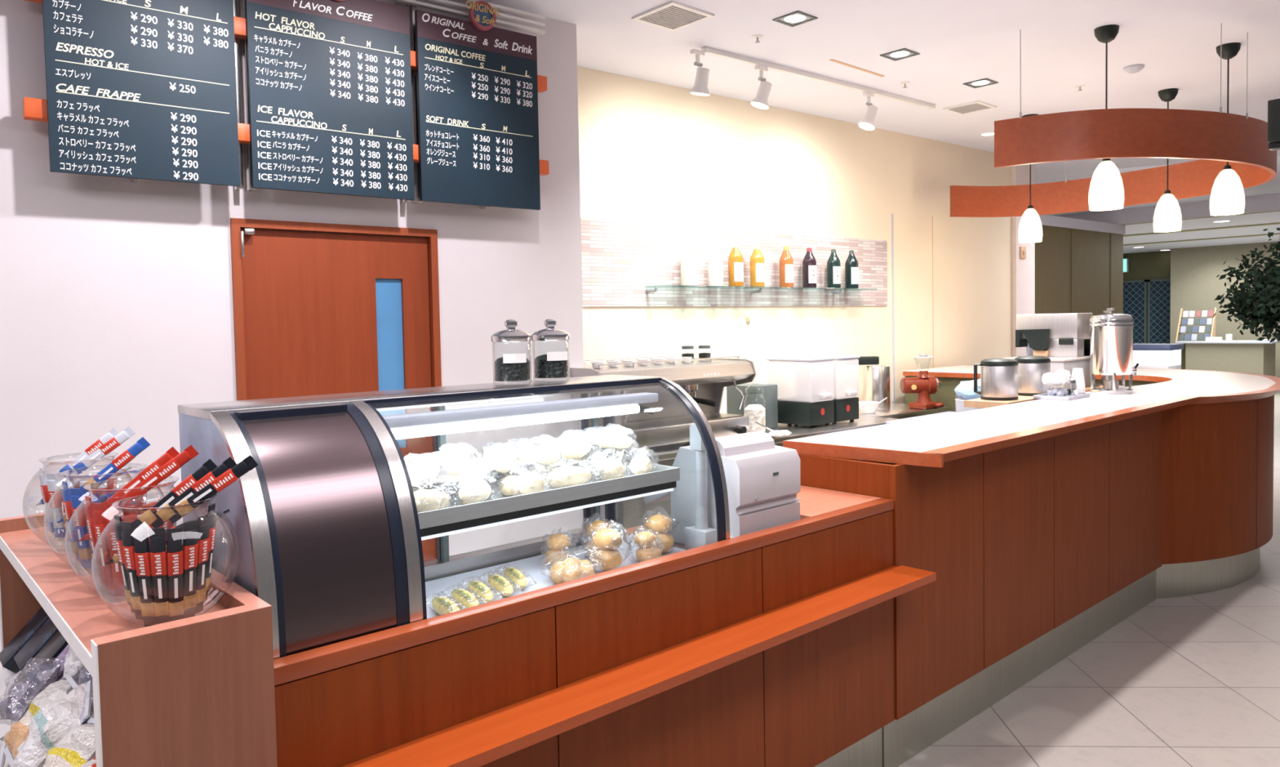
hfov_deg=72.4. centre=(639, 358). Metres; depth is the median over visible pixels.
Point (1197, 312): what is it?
brochure
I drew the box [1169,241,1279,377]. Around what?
wall
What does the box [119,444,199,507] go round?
bar
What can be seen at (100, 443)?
print
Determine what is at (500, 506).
shelf
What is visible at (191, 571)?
print
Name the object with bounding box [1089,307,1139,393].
urn
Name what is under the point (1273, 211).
trim
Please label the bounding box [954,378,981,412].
plastic bin
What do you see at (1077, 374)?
paper cups
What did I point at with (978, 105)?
ceiling vent
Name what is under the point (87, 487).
glass bowl
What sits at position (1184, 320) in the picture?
brochure
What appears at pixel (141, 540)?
bar
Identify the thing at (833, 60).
ceiling vent
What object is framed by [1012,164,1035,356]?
wall
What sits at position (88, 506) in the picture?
bar
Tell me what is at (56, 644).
box
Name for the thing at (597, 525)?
bread
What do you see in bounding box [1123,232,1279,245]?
trim
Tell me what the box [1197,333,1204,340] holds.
brochure
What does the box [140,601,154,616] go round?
picture
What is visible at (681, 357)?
coffee cup
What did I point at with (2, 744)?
snack bag
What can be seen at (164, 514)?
picture
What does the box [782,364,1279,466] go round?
countertop
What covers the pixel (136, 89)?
menu board
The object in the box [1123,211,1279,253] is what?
ceiling
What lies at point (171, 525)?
bar
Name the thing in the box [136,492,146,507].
bar
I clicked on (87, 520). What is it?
print
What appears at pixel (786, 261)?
syrup bottle
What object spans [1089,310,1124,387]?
urn
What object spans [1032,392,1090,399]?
serving tray
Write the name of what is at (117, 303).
wall
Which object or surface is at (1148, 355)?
counter
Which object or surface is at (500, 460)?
bread
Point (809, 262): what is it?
syrup bottle
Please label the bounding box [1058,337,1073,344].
switch
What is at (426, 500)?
bread
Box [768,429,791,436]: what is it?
folded cloth
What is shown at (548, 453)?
bread
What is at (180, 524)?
bar
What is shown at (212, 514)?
bar
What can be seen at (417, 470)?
bread
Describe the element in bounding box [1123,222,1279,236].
trim
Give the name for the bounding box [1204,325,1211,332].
brochure
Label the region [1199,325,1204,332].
brochure
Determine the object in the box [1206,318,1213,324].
brochure
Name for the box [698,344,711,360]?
storage jar
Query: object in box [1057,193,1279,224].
trim
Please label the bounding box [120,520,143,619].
bar
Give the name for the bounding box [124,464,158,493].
print
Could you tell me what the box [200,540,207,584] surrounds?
print
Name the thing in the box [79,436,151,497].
bar
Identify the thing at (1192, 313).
brochure
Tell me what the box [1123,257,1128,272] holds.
exit sign
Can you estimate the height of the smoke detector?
0.035 m
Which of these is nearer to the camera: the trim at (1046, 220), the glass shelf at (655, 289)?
the glass shelf at (655, 289)
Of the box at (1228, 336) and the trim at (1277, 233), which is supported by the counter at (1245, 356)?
the box at (1228, 336)
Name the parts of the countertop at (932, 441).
moulding, edge moulding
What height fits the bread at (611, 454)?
0.079 m
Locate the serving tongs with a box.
[755,421,774,431]
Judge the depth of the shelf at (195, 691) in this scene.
1.42 m
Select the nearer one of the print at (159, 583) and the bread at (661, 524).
the print at (159, 583)
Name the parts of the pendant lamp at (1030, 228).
lamp shade, cord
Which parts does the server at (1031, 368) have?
lid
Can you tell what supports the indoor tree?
on the floor
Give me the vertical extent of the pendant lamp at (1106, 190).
0.985 m
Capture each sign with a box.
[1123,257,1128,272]
[1205,337,1222,341]
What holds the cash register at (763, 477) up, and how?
on the counter at (774, 646)
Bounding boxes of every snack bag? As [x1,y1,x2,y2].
[0,656,64,724]
[0,734,6,766]
[3,674,78,766]
[13,679,92,766]
[42,716,95,766]
[62,644,85,678]
[77,665,93,692]
[80,756,96,766]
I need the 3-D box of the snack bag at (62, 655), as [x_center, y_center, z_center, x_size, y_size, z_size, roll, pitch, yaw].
[-1.224,0.648,1.915,0.175,0.182,0.130,-3,3,-42]
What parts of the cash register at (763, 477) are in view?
drawer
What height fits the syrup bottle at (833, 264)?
0.302 m
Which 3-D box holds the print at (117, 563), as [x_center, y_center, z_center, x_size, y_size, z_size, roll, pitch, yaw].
[-0.961,0.354,1.602,0.008,0.075,0.001,-1,9,-5]
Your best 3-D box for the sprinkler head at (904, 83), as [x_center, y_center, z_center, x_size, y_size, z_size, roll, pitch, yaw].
[1.766,-1.821,5.826,0.068,0.034,0.068,-3,3,-42]
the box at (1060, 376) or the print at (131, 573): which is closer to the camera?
the print at (131, 573)
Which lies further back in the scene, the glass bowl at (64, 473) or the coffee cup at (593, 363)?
the coffee cup at (593, 363)
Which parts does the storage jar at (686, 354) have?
lid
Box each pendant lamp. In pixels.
[1017,114,1042,243]
[1088,24,1124,210]
[1153,88,1182,232]
[1209,42,1244,215]
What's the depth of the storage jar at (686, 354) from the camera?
5.27 m
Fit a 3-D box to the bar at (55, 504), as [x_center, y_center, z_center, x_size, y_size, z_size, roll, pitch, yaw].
[-1.317,0.340,1.975,0.023,0.167,0.028,-1,2,13]
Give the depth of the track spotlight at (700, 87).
4.96 m
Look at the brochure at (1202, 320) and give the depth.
16.95 m
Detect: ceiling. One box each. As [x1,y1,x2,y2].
[479,0,1279,216]
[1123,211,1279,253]
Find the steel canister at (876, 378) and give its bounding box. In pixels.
[857,355,890,409]
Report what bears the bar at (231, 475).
in the glass bowl at (116, 504)
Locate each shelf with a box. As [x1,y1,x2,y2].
[0,510,277,766]
[417,462,679,528]
[646,285,855,293]
[964,386,1090,408]
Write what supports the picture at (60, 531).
attached to the bar at (55, 504)
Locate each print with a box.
[40,486,48,518]
[49,493,57,524]
[63,502,71,537]
[72,442,102,465]
[73,509,82,545]
[86,440,116,462]
[87,520,96,559]
[95,526,105,565]
[97,453,129,479]
[111,532,119,571]
[116,542,126,585]
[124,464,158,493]
[124,548,134,591]
[137,555,147,598]
[141,462,176,488]
[155,554,162,598]
[156,479,195,511]
[173,554,178,597]
[174,475,213,505]
[189,546,194,591]
[192,473,233,502]
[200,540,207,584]
[208,528,214,573]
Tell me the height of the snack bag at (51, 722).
0.142 m
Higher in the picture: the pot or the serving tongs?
the pot
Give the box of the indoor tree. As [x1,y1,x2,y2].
[1213,227,1279,342]
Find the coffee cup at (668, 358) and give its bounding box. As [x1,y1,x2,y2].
[664,357,678,364]
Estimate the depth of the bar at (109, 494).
1.78 m
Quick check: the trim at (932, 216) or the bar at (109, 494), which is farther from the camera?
the trim at (932, 216)
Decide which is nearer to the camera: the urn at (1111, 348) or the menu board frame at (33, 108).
the menu board frame at (33, 108)
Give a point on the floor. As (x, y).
(1193, 680)
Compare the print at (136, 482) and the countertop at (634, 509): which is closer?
the print at (136, 482)
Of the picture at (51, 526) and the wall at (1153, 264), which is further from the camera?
the wall at (1153, 264)
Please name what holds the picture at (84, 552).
attached to the bar at (79, 518)
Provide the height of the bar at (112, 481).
0.167 m
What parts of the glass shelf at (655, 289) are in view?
pane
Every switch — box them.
[1019,246,1026,258]
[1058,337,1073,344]
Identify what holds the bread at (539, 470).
on the display case
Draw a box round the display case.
[177,374,729,658]
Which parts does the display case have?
bronze panel, panel, frame, door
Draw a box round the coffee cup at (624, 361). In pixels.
[622,360,635,366]
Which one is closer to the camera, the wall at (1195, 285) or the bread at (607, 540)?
the bread at (607, 540)
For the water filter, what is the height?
0.284 m
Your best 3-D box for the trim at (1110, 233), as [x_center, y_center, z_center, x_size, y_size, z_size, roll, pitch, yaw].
[7.065,-0.520,13.131,0.020,2.720,0.009,-3,3,-42]
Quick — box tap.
[1133,362,1139,376]
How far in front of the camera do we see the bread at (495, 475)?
2.20 m
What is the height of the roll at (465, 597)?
0.048 m
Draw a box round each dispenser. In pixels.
[765,355,835,427]
[792,353,860,423]
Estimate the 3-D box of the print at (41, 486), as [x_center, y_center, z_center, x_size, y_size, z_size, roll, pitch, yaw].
[-1.349,0.327,1.983,0.008,0.075,0.001,1,10,40]
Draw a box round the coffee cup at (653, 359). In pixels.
[649,358,664,364]
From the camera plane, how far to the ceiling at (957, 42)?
5.21 m
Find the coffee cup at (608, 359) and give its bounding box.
[606,359,618,362]
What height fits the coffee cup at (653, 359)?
0.034 m
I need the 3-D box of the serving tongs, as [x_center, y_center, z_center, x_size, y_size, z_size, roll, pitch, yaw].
[0.808,0.421,5.401,0.208,0.081,0.069,-3,3,-36]
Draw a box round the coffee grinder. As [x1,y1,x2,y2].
[900,354,944,408]
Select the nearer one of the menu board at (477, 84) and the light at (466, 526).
the light at (466, 526)
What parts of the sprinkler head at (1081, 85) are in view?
plate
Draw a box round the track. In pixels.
[701,46,935,109]
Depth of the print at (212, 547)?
1.51 m
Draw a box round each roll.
[426,591,466,614]
[443,583,485,608]
[459,575,502,603]
[481,569,524,596]
[493,563,536,588]
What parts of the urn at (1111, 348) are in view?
leg, leg, burner, knob, lid, leg, leg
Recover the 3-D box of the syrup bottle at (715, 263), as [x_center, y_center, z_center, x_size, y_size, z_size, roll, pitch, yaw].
[0.512,-0.630,5.933,0.103,0.278,0.103,-3,3,-42]
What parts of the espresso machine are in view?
plate, cup rail, plate, knob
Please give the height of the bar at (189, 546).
0.167 m
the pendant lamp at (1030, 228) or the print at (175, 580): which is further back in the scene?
the pendant lamp at (1030, 228)
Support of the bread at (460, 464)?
on the bread at (473, 491)
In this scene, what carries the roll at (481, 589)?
on the display case
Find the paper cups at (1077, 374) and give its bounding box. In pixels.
[1070,368,1085,394]
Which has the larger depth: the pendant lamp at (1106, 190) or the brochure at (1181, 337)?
the brochure at (1181, 337)
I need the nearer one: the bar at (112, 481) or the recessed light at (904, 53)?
the bar at (112, 481)
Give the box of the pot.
[1070,389,1078,395]
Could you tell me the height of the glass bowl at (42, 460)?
0.206 m
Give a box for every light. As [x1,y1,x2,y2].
[382,391,657,439]
[421,488,673,540]
[772,10,817,26]
[880,48,919,61]
[962,78,998,88]
[980,132,994,136]
[1212,220,1231,222]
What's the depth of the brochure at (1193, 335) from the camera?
16.93 m
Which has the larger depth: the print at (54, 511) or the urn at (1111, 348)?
the urn at (1111, 348)
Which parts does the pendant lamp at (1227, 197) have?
lamp shade, cord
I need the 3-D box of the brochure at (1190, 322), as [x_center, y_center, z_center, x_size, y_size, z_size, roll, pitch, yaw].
[10.775,-0.728,17.113,0.055,0.120,0.090,-3,3,-42]
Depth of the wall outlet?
6.27 m
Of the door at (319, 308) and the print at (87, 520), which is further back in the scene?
the door at (319, 308)
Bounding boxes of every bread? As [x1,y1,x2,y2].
[405,451,450,487]
[412,475,444,492]
[412,475,460,512]
[431,462,493,495]
[435,441,481,476]
[448,470,504,505]
[480,441,521,473]
[482,454,531,485]
[489,462,550,494]
[510,434,564,465]
[529,457,576,478]
[540,525,577,565]
[540,548,604,583]
[541,457,606,488]
[549,429,599,461]
[561,446,617,468]
[575,423,637,449]
[578,512,613,557]
[582,449,631,480]
[582,520,631,570]
[591,445,646,469]
[622,447,658,475]
[622,524,664,561]
[636,508,679,552]
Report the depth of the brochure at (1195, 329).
16.98 m
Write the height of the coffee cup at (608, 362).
0.034 m
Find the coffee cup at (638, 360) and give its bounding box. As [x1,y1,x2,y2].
[636,359,649,365]
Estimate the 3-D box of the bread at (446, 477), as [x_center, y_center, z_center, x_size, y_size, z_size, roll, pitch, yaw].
[-0.455,0.292,2.145,0.193,0.079,0.105,-1,2,0]
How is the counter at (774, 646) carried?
on the floor
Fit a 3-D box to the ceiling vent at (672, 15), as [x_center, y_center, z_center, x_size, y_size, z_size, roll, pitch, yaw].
[0.168,-1.749,4.473,0.300,0.014,0.300,-3,3,-42]
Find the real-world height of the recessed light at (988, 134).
0.005 m
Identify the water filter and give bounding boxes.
[726,382,777,427]
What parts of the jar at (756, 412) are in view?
lid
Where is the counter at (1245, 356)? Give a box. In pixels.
[1175,339,1279,376]
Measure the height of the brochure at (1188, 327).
0.120 m
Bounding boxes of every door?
[230,217,441,560]
[1123,279,1146,343]
[1147,278,1170,343]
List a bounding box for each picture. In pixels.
[47,521,53,532]
[53,525,66,537]
[59,463,73,475]
[66,532,71,542]
[71,541,78,553]
[72,461,88,473]
[77,546,91,559]
[83,476,101,488]
[112,554,119,562]
[124,589,131,604]
[129,595,141,609]
[137,509,157,526]
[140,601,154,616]
[153,600,168,616]
[155,503,175,521]
[168,600,183,616]
[173,498,194,516]
[182,592,196,609]
[195,586,206,603]
[205,575,211,591]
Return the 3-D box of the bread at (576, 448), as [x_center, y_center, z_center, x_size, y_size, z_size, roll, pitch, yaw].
[-0.159,0.226,2.299,0.153,0.082,0.112,-3,3,-32]
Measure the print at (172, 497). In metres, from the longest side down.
0.075 x 0.008 x 0.001 m
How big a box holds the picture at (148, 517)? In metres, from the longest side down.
0.026 x 0.023 x 0.013 m
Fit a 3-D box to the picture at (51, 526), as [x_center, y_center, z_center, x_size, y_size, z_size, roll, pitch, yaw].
[-1.340,0.381,1.995,0.023,0.026,0.013,1,10,40]
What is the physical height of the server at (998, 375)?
0.214 m
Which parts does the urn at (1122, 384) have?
burner, leg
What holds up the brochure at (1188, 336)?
in the brochure rack at (1214, 323)
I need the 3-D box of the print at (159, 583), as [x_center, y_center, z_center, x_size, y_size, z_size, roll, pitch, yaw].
[-0.787,0.356,1.432,0.008,0.075,0.001,-2,9,-18]
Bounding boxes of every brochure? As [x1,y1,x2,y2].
[1178,333,1184,340]
[1180,326,1186,332]
[1181,318,1187,324]
[1182,311,1188,316]
[1185,333,1191,340]
[1186,325,1192,332]
[1187,318,1193,324]
[1189,311,1195,316]
[1191,333,1197,340]
[1192,325,1198,332]
[1194,318,1199,324]
[1195,310,1201,316]
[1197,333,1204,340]
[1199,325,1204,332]
[1200,318,1206,324]
[1201,310,1207,316]
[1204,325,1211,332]
[1204,333,1209,340]
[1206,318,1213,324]
[1208,310,1213,316]
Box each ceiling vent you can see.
[631,0,714,31]
[829,59,884,76]
[942,100,996,115]
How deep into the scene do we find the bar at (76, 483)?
2.03 m
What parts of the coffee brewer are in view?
hot plate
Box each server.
[973,357,1018,399]
[1013,355,1050,395]
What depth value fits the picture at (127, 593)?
1.45 m
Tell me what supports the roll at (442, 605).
on the display case
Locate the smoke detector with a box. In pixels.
[1123,63,1144,73]
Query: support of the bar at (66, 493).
in the glass bowl at (64, 473)
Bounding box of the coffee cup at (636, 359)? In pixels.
[633,357,647,361]
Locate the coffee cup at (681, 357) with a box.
[679,356,692,363]
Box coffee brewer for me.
[1002,312,1095,388]
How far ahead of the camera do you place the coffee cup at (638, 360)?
4.81 m
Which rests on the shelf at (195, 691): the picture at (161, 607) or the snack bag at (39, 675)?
the snack bag at (39, 675)
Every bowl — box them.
[22,451,132,548]
[43,462,164,571]
[64,475,197,595]
[91,491,239,626]
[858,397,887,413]
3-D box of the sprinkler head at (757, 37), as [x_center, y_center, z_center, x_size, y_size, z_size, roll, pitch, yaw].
[0.648,-1.760,4.823,0.068,0.034,0.068,-3,3,-42]
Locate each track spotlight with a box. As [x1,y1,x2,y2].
[689,48,710,96]
[750,64,772,109]
[857,91,878,130]
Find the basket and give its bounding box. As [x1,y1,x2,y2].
[1015,328,1049,356]
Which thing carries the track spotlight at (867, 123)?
attached to the track
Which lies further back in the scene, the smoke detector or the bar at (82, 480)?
the smoke detector
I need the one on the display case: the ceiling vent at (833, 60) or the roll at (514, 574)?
the roll at (514, 574)
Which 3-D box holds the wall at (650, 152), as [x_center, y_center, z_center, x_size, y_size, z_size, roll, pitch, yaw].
[1.375,-0.336,6.865,5.790,3.070,0.150,-3,3,-39]
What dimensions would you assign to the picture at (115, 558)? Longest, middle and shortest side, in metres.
0.026 x 0.023 x 0.013 m
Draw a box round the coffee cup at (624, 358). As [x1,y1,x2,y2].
[619,358,633,362]
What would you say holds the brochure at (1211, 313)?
on the brochure rack at (1214, 323)
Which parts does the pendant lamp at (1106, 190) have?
lamp shade, cord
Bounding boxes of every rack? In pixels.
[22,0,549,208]
[1175,307,1217,340]
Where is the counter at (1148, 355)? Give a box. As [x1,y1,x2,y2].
[1133,342,1183,368]
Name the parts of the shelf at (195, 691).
panel, panel, panel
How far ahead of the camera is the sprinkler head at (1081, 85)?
5.98 m
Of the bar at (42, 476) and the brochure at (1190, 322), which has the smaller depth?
the bar at (42, 476)
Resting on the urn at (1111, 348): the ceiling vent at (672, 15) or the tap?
the tap
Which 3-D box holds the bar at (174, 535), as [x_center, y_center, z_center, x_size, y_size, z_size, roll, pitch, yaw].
[-0.770,0.361,1.448,0.023,0.167,0.028,-3,3,-37]
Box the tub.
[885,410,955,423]
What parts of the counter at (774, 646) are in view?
panel, panel, rail, panel, panel, panel, panel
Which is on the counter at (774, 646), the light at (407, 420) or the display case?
the display case
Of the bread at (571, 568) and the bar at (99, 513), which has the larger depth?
the bread at (571, 568)
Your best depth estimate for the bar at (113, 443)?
2.06 m
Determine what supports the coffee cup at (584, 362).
on the espresso machine
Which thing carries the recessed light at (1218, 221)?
in the ceiling at (1274, 216)
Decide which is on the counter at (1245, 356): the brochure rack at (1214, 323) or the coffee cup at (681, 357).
the brochure rack at (1214, 323)
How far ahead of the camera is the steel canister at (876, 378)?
6.78 m
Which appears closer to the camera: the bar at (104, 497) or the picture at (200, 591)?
the picture at (200, 591)
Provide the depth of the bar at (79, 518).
1.77 m
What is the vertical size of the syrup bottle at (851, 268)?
0.302 m
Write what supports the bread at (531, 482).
on the display case
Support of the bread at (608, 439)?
on the bread at (580, 461)
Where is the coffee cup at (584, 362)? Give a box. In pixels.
[583,360,587,367]
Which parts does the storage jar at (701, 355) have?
lid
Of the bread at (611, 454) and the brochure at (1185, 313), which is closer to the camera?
the bread at (611, 454)
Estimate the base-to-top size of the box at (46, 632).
0.182 m
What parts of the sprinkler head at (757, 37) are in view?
plate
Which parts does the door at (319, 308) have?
pane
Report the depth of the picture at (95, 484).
1.85 m
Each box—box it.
[0,606,48,672]
[13,617,58,671]
[13,630,68,683]
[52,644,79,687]
[1041,368,1071,395]
[1226,333,1232,341]
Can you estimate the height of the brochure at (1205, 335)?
0.120 m
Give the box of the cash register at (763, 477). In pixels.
[643,423,800,549]
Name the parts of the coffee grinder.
motor, hopper lid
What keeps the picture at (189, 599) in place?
attached to the bar at (189, 546)
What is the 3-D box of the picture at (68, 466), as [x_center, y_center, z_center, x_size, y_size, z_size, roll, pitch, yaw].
[-1.341,0.262,2.048,0.026,0.023,0.013,-42,9,-12]
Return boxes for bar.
[35,478,79,505]
[39,466,56,539]
[46,472,66,545]
[55,427,119,483]
[57,493,106,522]
[61,465,131,498]
[61,476,73,549]
[61,480,80,561]
[69,426,135,478]
[70,487,92,567]
[78,510,142,541]
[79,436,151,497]
[79,473,92,545]
[82,501,157,537]
[84,495,104,583]
[86,492,100,572]
[92,502,114,590]
[96,471,107,515]
[102,446,179,512]
[105,508,125,595]
[105,526,182,564]
[106,461,116,520]
[106,488,120,515]
[110,519,197,560]
[113,514,134,613]
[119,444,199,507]
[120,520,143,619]
[123,506,137,521]
[127,500,137,506]
[132,458,217,528]
[133,528,157,626]
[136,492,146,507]
[142,503,155,537]
[148,527,168,624]
[151,456,236,528]
[158,496,169,551]
[166,526,183,621]
[168,454,257,524]
[168,488,176,528]
[182,520,198,617]
[192,514,209,614]
[205,502,216,599]
[215,508,230,520]
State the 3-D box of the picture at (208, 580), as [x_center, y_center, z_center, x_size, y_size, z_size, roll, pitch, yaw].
[-0.749,0.387,1.507,0.013,0.026,0.023,6,2,-4]
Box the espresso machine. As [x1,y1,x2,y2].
[569,355,756,454]
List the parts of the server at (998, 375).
handle, lid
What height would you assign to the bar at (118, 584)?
0.167 m
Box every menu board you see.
[42,0,239,186]
[244,0,414,199]
[414,0,540,209]
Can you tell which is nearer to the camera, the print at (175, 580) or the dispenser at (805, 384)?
the print at (175, 580)
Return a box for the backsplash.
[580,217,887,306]
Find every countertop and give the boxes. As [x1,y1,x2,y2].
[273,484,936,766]
[589,402,951,528]
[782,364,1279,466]
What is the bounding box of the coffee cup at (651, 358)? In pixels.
[647,356,661,360]
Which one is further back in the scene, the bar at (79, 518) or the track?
the track
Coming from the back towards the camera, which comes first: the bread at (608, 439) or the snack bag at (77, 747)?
the bread at (608, 439)
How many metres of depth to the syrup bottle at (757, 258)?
6.15 m
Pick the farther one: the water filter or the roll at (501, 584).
the water filter
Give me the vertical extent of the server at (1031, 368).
0.214 m
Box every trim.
[891,213,894,401]
[932,216,933,367]
[1039,214,1125,234]
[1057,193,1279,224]
[1071,228,1072,312]
[1110,232,1111,307]
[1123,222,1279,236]
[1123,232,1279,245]
[1124,210,1279,225]
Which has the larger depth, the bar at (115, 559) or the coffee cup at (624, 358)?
the coffee cup at (624, 358)
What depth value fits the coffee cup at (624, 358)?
4.93 m
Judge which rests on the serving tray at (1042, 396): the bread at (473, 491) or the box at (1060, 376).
the box at (1060, 376)
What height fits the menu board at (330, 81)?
0.928 m
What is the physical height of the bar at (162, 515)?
0.118 m
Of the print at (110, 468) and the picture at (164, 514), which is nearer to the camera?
the picture at (164, 514)
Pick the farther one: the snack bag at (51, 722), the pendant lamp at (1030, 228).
the pendant lamp at (1030, 228)
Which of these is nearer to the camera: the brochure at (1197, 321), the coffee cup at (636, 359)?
the coffee cup at (636, 359)
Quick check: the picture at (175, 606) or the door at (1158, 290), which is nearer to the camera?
the picture at (175, 606)
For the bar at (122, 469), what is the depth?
2.12 m
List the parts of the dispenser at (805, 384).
lid, tank, spout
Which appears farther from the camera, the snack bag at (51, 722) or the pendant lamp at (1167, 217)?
the pendant lamp at (1167, 217)
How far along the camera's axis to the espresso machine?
4.99 m
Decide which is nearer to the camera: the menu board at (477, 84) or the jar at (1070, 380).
the menu board at (477, 84)
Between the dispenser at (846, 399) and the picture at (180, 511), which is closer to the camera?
the picture at (180, 511)
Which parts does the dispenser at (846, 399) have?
lid, tank, spout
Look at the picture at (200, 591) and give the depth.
1.48 m
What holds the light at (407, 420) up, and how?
attached to the display case
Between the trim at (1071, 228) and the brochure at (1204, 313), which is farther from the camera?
the brochure at (1204, 313)
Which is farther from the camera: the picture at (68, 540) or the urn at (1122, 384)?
the urn at (1122, 384)
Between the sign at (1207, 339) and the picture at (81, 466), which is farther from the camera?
the sign at (1207, 339)
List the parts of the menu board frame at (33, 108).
post, post, post, rail, rail, post, post, post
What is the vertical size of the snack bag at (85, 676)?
0.133 m
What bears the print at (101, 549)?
attached to the bar at (99, 513)
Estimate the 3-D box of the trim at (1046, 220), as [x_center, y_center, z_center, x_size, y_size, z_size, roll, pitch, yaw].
[4.784,-1.832,11.237,6.700,0.140,0.030,-3,3,-39]
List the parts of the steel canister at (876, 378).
handle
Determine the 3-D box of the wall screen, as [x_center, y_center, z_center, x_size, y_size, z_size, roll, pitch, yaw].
[3.231,-1.413,4.325,0.500,0.785,0.073,-3,3,-36]
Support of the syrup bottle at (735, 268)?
on the glass shelf at (655, 289)
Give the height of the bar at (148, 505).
0.167 m
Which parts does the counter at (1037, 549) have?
panel, panel, panel, panel, panel, panel, curved panel, curved panel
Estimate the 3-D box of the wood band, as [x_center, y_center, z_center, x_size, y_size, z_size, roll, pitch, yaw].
[3.206,-1.508,5.946,1.854,0.725,2.789,-1,2,14]
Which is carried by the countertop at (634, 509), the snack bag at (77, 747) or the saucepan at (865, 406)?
the saucepan at (865, 406)
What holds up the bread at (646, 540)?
on the display case
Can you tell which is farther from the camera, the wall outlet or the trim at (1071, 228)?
the trim at (1071, 228)
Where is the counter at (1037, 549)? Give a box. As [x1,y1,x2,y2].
[798,375,1274,766]
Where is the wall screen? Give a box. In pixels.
[1267,98,1279,151]
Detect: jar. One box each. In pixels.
[491,319,531,384]
[531,319,569,381]
[680,345,694,358]
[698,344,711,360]
[744,378,766,431]
[1065,377,1076,395]
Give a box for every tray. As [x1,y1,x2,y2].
[577,412,743,433]
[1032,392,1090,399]
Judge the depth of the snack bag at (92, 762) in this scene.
1.43 m
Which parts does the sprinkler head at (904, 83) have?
plate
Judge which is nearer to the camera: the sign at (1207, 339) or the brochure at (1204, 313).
the sign at (1207, 339)
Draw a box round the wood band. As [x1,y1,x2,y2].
[950,23,1276,217]
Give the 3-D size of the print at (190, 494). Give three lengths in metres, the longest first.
0.075 x 0.008 x 0.001 m
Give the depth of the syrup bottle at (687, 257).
5.74 m
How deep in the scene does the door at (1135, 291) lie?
19.50 m
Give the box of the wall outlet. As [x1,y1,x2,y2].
[746,316,750,323]
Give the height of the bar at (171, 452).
0.124 m
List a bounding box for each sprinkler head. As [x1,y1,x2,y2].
[751,34,763,43]
[899,81,910,88]
[1074,84,1085,91]
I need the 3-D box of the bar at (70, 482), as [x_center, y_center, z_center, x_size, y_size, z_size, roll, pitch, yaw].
[-1.286,0.349,1.976,0.023,0.167,0.028,-2,2,-14]
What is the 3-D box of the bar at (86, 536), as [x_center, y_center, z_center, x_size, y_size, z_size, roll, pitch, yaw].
[-1.010,0.317,1.676,0.154,0.071,0.023,0,2,19]
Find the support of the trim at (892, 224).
attached to the wall at (650, 152)
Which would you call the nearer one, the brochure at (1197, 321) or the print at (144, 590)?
the print at (144, 590)
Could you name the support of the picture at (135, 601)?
attached to the bar at (127, 537)
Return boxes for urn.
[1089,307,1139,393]
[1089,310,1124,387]
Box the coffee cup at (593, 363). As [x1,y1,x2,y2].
[591,361,604,368]
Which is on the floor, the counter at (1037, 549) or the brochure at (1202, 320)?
the counter at (1037, 549)
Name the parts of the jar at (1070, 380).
lid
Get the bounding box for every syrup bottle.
[680,243,696,285]
[707,244,723,286]
[728,243,743,286]
[750,244,764,286]
[778,245,793,288]
[802,247,816,287]
[826,248,840,288]
[844,249,858,288]
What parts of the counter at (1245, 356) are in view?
panel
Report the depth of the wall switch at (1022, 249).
8.62 m
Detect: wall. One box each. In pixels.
[0,0,583,671]
[577,66,1012,413]
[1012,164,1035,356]
[1035,225,1123,315]
[1123,250,1170,342]
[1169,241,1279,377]
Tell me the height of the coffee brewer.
0.444 m
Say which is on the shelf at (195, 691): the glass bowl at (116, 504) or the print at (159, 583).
the glass bowl at (116, 504)
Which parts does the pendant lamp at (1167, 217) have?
lamp shade, cord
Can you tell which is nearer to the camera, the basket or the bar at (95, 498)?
the bar at (95, 498)
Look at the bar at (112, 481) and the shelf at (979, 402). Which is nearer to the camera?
the bar at (112, 481)
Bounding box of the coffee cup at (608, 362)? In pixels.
[607,360,619,367]
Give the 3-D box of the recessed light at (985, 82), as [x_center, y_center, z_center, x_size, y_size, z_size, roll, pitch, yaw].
[2.285,-1.847,5.868,0.166,0.010,0.166,-3,3,-42]
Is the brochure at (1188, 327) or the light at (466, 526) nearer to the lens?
the light at (466, 526)
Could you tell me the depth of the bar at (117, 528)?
1.44 m
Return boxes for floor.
[897,390,1279,766]
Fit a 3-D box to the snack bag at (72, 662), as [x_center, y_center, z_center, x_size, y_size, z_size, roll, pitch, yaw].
[-1.146,0.591,1.843,0.120,0.142,0.145,-2,3,-30]

